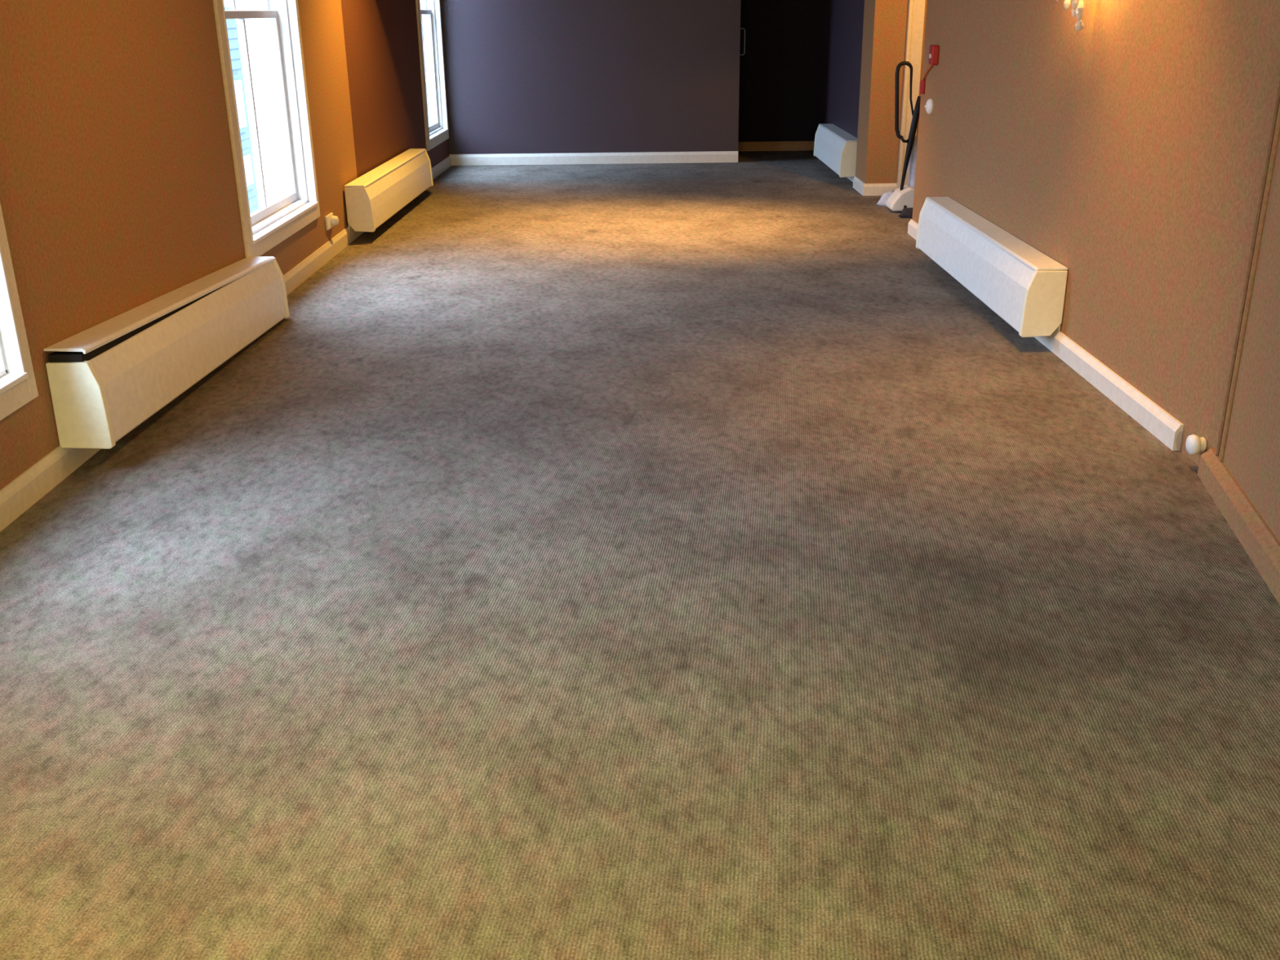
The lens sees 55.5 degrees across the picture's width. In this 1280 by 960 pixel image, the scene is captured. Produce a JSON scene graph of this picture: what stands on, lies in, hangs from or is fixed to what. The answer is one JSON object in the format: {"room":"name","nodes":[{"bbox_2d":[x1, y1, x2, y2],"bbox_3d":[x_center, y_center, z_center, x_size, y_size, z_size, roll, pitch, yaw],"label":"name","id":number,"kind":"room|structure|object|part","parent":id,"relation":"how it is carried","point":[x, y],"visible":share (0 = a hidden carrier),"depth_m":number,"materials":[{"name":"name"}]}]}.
{"room":"empty function room","nodes":[
{"label":"empty function room","id":0,"kind":"room"},
{"bbox_2d":[0,0,357,489],"bbox_3d":[-2.147,-1.012,3.019,0.240,2.750,11.580,-1,21,0],"label":"wall","id":1,"kind":"structure","parent":0,"point":[118,193],"depth_m":4.73,"materials":[{"name":"burnt orange paint"}]},
{"bbox_2d":[0,203,38,420],"bbox_3d":[-2.130,-1.077,3.082,0.265,2.185,1.214,-1,21,0],"label":"window","id":2,"kind":"structure","parent":1,"relation":"in","point":[18,386],"depth_m":3.89,"materials":[{"name":"beige paint"}]},
{"bbox_3d":[-2.120,-0.156,3.453,0.265,0.038,1.070,-1,21,0],"label":"sill","id":3,"kind":"part","parent":2,"relation":"part of","materials":[{"name":"white paint"}]},
{"bbox_2d":[43,256,289,448],"bbox_3d":[-1.930,-0.649,5.250,0.182,0.442,2.308,-1,21,0],"label":"baseboard heater","id":4,"kind":"object","parent":1,"relation":"attached to","point":[106,379],"visible":1,"depth_m":4.69,"materials":[{"name":"metal"}]},
{"bbox_3d":[-1.957,-0.744,5.212,0.114,0.107,2.262,-1,19,0],"label":"casing","id":5,"kind":"part","parent":4,"relation":"part of","materials":[{"name":"white metal"}]},
{"bbox_3d":[-1.952,-0.791,5.202,0.142,0.020,2.290,-1,18,0],"label":"lid","id":6,"kind":"part","parent":4,"relation":"part of","materials":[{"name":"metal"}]},
{"bbox_2d":[0,155,451,532],"bbox_3d":[-1.975,-0.508,5.371,0.093,0.108,15.600,-1,21,0],"label":"baseboard","id":7,"kind":"structure","parent":1,"relation":"attached to","point":[24,491],"depth_m":4.19,"materials":[{"name":"beige paint"}]},
{"bbox_2d":[212,0,319,257],"bbox_3d":[-2.146,-2.415,6.564,0.265,2.205,1.514,-1,21,0],"label":"window","id":8,"kind":"structure","parent":1,"relation":"in","point":[277,29],"depth_m":7.21,"materials":[{"name":"beige paint"}]},
{"bbox_3d":[-2.193,-2.928,6.379,0.036,0.945,1.310,-1,21,0],"label":"sash","id":9,"kind":"part","parent":8,"relation":"part of","materials":[{"name":"white paint"}]},
{"bbox_3d":[-2.142,-2.014,6.733,0.036,1.096,1.310,-1,21,0],"label":"sash","id":10,"kind":"part","parent":8,"relation":"part of","materials":[{"name":"white paint"}]},
{"bbox_3d":[-2.136,-1.485,6.938,0.265,0.038,1.370,-1,21,0],"label":"sill","id":11,"kind":"part","parent":8,"relation":"part of","materials":[{"name":"white paint"}]},
{"bbox_2d":[324,212,338,230],"bbox_3d":[-2.006,-1.690,7.937,0.058,0.090,0.170,-1,21,0],"label":"wall socket","id":12,"kind":"object","parent":1,"relation":"attached to","point":[331,220],"visible":1,"depth_m":7.93,"materials":[{"name":"white plastic"}]},
{"bbox_3d":[-2.027,-1.689,7.937,0.016,0.090,0.170,-1,21,0],"label":"plate","id":13,"kind":"part","parent":12,"relation":"part of","materials":[{"name":"white plastic"}]},
{"bbox_2d":[341,0,448,177],"bbox_3d":[-2.143,-3.832,10.294,0.240,2.750,4.021,0,21,1],"label":"wall","id":14,"kind":"structure","parent":0,"point":[381,42],"depth_m":9.62,"materials":[{"name":"paint"}]},
{"bbox_2d":[344,148,433,231],"bbox_3d":[-1.918,-2.296,9.481,0.182,0.318,2.368,0,21,1],"label":"baseboard heater","id":15,"kind":"object","parent":14,"relation":"attached to","point":[375,196],"visible":1,"depth_m":8.97,"materials":[{"name":"metal"}]},
{"bbox_3d":[-1.939,-2.434,9.428,0.142,0.020,2.360,0,21,1],"label":"lid","id":16,"kind":"part","parent":15,"relation":"part of","materials":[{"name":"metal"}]},
{"bbox_2d":[415,0,448,151],"bbox_3d":[-2.106,-4.333,11.538,0.265,2.225,1.214,0,21,1],"label":"window","id":17,"kind":"structure","parent":14,"relation":"in","point":[428,17],"depth_m":12.08,"materials":[{"name":"beige paint"}]},
{"bbox_3d":[-2.128,-4.856,11.350,0.036,0.945,1.010,0,21,1],"label":"sash","id":18,"kind":"part","parent":17,"relation":"part of","materials":[{"name":"white paint"}]},
{"bbox_3d":[-2.077,-3.932,11.707,0.036,1.116,1.010,0,21,1],"label":"sash","id":19,"kind":"part","parent":17,"relation":"part of","materials":[{"name":"white paint"}]},
{"bbox_3d":[-2.095,-3.394,11.916,0.265,0.038,1.070,0,21,1],"label":"sill","id":20,"kind":"part","parent":17,"relation":"part of","materials":[{"name":"white paint"}]},
{"bbox_2d":[440,0,741,154],"bbox_3d":[-0.649,-4.600,12.232,3.310,2.750,0.140,-1,21,0],"label":"wall","id":21,"kind":"structure","parent":0,"point":[522,76],"depth_m":12.34,"materials":[{"name":"paint"}]},
{"bbox_2d":[448,151,737,165],"bbox_3d":[-0.480,-3.344,12.635,3.000,0.112,0.018,-1,21,0],"label":"baseboard","id":22,"kind":"structure","parent":21,"relation":"attached to","point":[713,156],"depth_m":12.63,"materials":[{"name":"paint"}]},
{"bbox_2d":[0,150,1279,959],"bbox_3d":[0.342,-0.656,5.914,5.300,0.060,17.100,-1,21,0],"label":"floor","id":23,"kind":"structure","parent":0,"point":[628,561],"depth_m":3.13,"materials":[{"name":"carpet"}]},
{"bbox_2d":[876,189,894,206],"bbox_3d":[2.018,-2.271,9.779,0.223,0.123,0.170,-1,21,0],"label":"plastic bag","id":24,"kind":"object","parent":23,"relation":"on","point":[882,201],"visible":0.42,"depth_m":9.75,"materials":[{"name":"white plastic"}]},
{"bbox_2d":[855,0,927,183],"bbox_3d":[2.300,-3.796,10.069,0.810,2.750,0.500,-1,21,0],"label":"wall pier","id":25,"kind":"object","parent":23,"relation":"on","point":[885,21],"visible":0.33,"depth_m":10.07,"materials":[{"name":"beige paint"}]},
{"bbox_2d":[853,176,865,195],"bbox_3d":[1.900,-2.555,10.548,0.018,0.100,0.500,-1,21,0],"label":"baseboard","id":26,"kind":"object","parent":25,"relation":"attached to","point":[857,183],"visible":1,"depth_m":10.53,"materials":[{"name":"paint"}]},
{"bbox_2d":[862,182,897,195],"bbox_3d":[2.042,-2.463,10.306,0.300,0.100,0.018,-1,21,0],"label":"baseboard","id":27,"kind":"structure","parent":25,"relation":"attached to","point":[868,189],"depth_m":10.30,"materials":[{"name":"paint"}]},
{"bbox_2d":[897,0,925,188],"bbox_3d":[2.230,-3.402,9.926,0.130,2.120,0.050,-1,21,0],"label":"trim","id":28,"kind":"structure","parent":25,"relation":"attached to","point":[916,8],"depth_m":9.93,"materials":[{"name":"beige paint"}]},
{"bbox_2d":[885,61,920,211],"bbox_3d":[2.065,-2.633,9.339,0.271,1.115,0.254,-1,21,0],"label":"vacuum cleaner","id":29,"kind":"object","parent":23,"relation":"on","point":[902,197],"visible":0.81,"depth_m":9.37,"materials":[{"name":"black plastic"}]},
{"bbox_2d":[897,207,912,217],"bbox_3d":[2.084,-2.041,9.260,0.248,0.067,0.185,-1,21,0],"label":"cloth","id":30,"kind":"object","parent":23,"relation":"on","point":[906,212],"visible":0.42,"depth_m":9.22,"materials":[{"name":"black fabric"}]},
{"bbox_2d":[737,0,820,142],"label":"door","id":31,"kind":"structure","parent":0,"point":[779,64],"depth_m":13.33,"materials":[{"name":"black wood"}]},
{"bbox_2d":[737,141,814,151],"bbox_3d":[1.435,-3.740,13.616,1.040,0.100,0.018,-1,21,0],"label":"baseboard","id":32,"kind":"structure","parent":31,"relation":"attached to","point":[763,145],"depth_m":13.61,"materials":[{"name":"beige paint"}]},
{"bbox_2d":[814,0,864,137],"bbox_3d":[2.048,-4.434,11.724,0.200,2.750,3.050,-1,21,0],"label":"wall","id":33,"kind":"structure","parent":0,"point":[841,21],"depth_m":11.86,"materials":[{"name":"paint"}]},
{"bbox_2d":[813,124,857,177],"bbox_3d":[1.869,-3.160,11.600,0.182,0.318,1.708,-1,21,0],"label":"baseboard heater","id":34,"kind":"object","parent":33,"relation":"attached to","point":[835,147],"visible":0.96,"depth_m":11.21,"materials":[{"name":"metal"}]},
{"bbox_3d":[1.888,-3.300,11.546,0.142,0.020,1.700,-1,21,0],"label":"lid","id":35,"kind":"part","parent":34,"relation":"part of","materials":[{"name":"metal"}]},
{"bbox_2d":[911,0,1279,466],"bbox_3d":[2.320,-2.157,5.840,0.810,2.750,4.850,-1,21,0],"label":"wall","id":36,"kind":"structure","parent":0,"point":[1127,148],"depth_m":4.81,"materials":[{"name":"beige paint"}]},
{"bbox_2d":[924,98,933,114],"bbox_3d":[1.889,-2.447,7.962,0.044,0.100,0.100,-1,21,0],"label":"light switch","id":37,"kind":"object","parent":36,"relation":"attached to","point":[929,105],"visible":1,"depth_m":7.93,"materials":[{"name":"white plastic"}]},
{"bbox_2d":[928,44,939,65],"bbox_3d":[1.884,-2.727,7.795,0.048,0.120,0.092,-1,21,0],"label":"fire alarm","id":38,"kind":"object","parent":36,"relation":"attached to","point":[934,49],"visible":1,"depth_m":7.76,"materials":[{"name":"red plastic"}]},
{"bbox_2d":[920,65,933,94],"bbox_3d":[1.899,-2.654,8.028,0.020,0.215,0.317,-1,21,0],"label":"tag","id":39,"kind":"object","parent":38,"relation":"hanging from","point":[922,82],"visible":0.97,"depth_m":8.13,"materials":[{"name":"plastic"}]},
{"bbox_3d":[1.899,-2.640,8.166,0.020,0.090,0.070,-1,21,0],"label":"tag plate","id":40,"kind":"part","parent":39,"relation":"part of","materials":[{"name":"red plastic"}]},
{"bbox_3d":[1.898,-2.686,7.999,0.015,0.135,0.285,-1,21,0],"label":"cord","id":41,"kind":"part","parent":39,"relation":"part of","materials":[{"name":"red plastic"}]},
{"bbox_2d":[915,196,1067,337],"bbox_3d":[1.831,-1.206,6.560,0.182,0.318,2.238,-1,21,0],"label":"baseboard heater","id":42,"kind":"object","parent":36,"relation":"attached to","point":[1024,286],"visible":1,"depth_m":6.06,"materials":[{"name":"metal"}]},
{"bbox_3d":[1.849,-1.345,6.506,0.142,0.020,2.230,-1,21,0],"label":"lid","id":43,"kind":"part","parent":42,"relation":"part of","materials":[{"name":"metal"}]},
{"bbox_2d":[907,219,1183,450],"bbox_3d":[1.915,-0.972,6.464,0.026,0.098,4.540,-1,21,0],"label":"baseboard","id":44,"kind":"structure","parent":36,"relation":"attached to","point":[1166,428],"depth_m":4.88,"materials":[{"name":"paint"}]},
{"bbox_2d":[1056,0,1084,31],"bbox_3d":[1.831,-2.087,5.087,0.170,0.394,0.259,-1,21,0],"label":"wall lamp","id":45,"kind":"object","parent":36,"relation":"attached to","point":[1077,6],"visible":1,"depth_m":5.13,"materials":[{"name":"clear glass"}]},
{"bbox_2d":[1185,434,1206,455],"bbox_3d":[1.910,-0.121,4.177,0.053,0.072,0.072,-1,21,0],"label":"door stop","id":46,"kind":"object","parent":36,"relation":"attached to","point":[1194,444],"visible":1,"depth_m":4.16,"materials":[{"name":"white plastic"}]},
{"bbox_2d":[1218,102,1279,542],"bbox_3d":[1.760,-0.824,2.419,0.200,2.750,2.500,4,22,11],"label":"wall","id":47,"kind":"structure","parent":0,"point":[1251,455],"depth_m":3.63,"materials":[{"name":"beige paint"}]},
{"bbox_2d":[1197,448,1279,604],"bbox_3d":[1.681,0.374,3.000,0.047,0.098,2.450,4,22,11],"label":"baseboard","id":48,"kind":"structure","parent":47,"relation":"attached to","point":[1262,546],"depth_m":3.62,"materials":[{"name":"beige paint"}]},
{"bbox_2d":[1214,73,1279,461],"bbox_3d":[1.899,-1.310,3.532,0.018,2.650,0.074,4,22,11],"label":"trim","id":49,"kind":"structure","parent":47,"relation":"attached to","point":[1277,104],"depth_m":3.79,"materials":[{"name":"beige paint"}]},
{"label":"outside","id":50,"kind":"structure","parent":0,"visible":0},
{"bbox_2d":[250,137,275,208],"bbox_3d":[-21.191,-3.209,24.399,37.700,0.200,72.000,-1,21,0],"label":"street","id":51,"kind":"structure","parent":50,"point":[264,144],"depth_m":45.66,"materials":[{"name":"white"}]},
{"bbox_2d":[224,7,259,213],"bbox_3d":[-8.084,-0.209,8.248,3.040,5.600,27.600,-1,21,0],"label":"neighbouring building","id":52,"kind":"structure","parent":51,"relation":"on","point":[233,34],"depth_m":20.36,"materials":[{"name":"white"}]}
]}

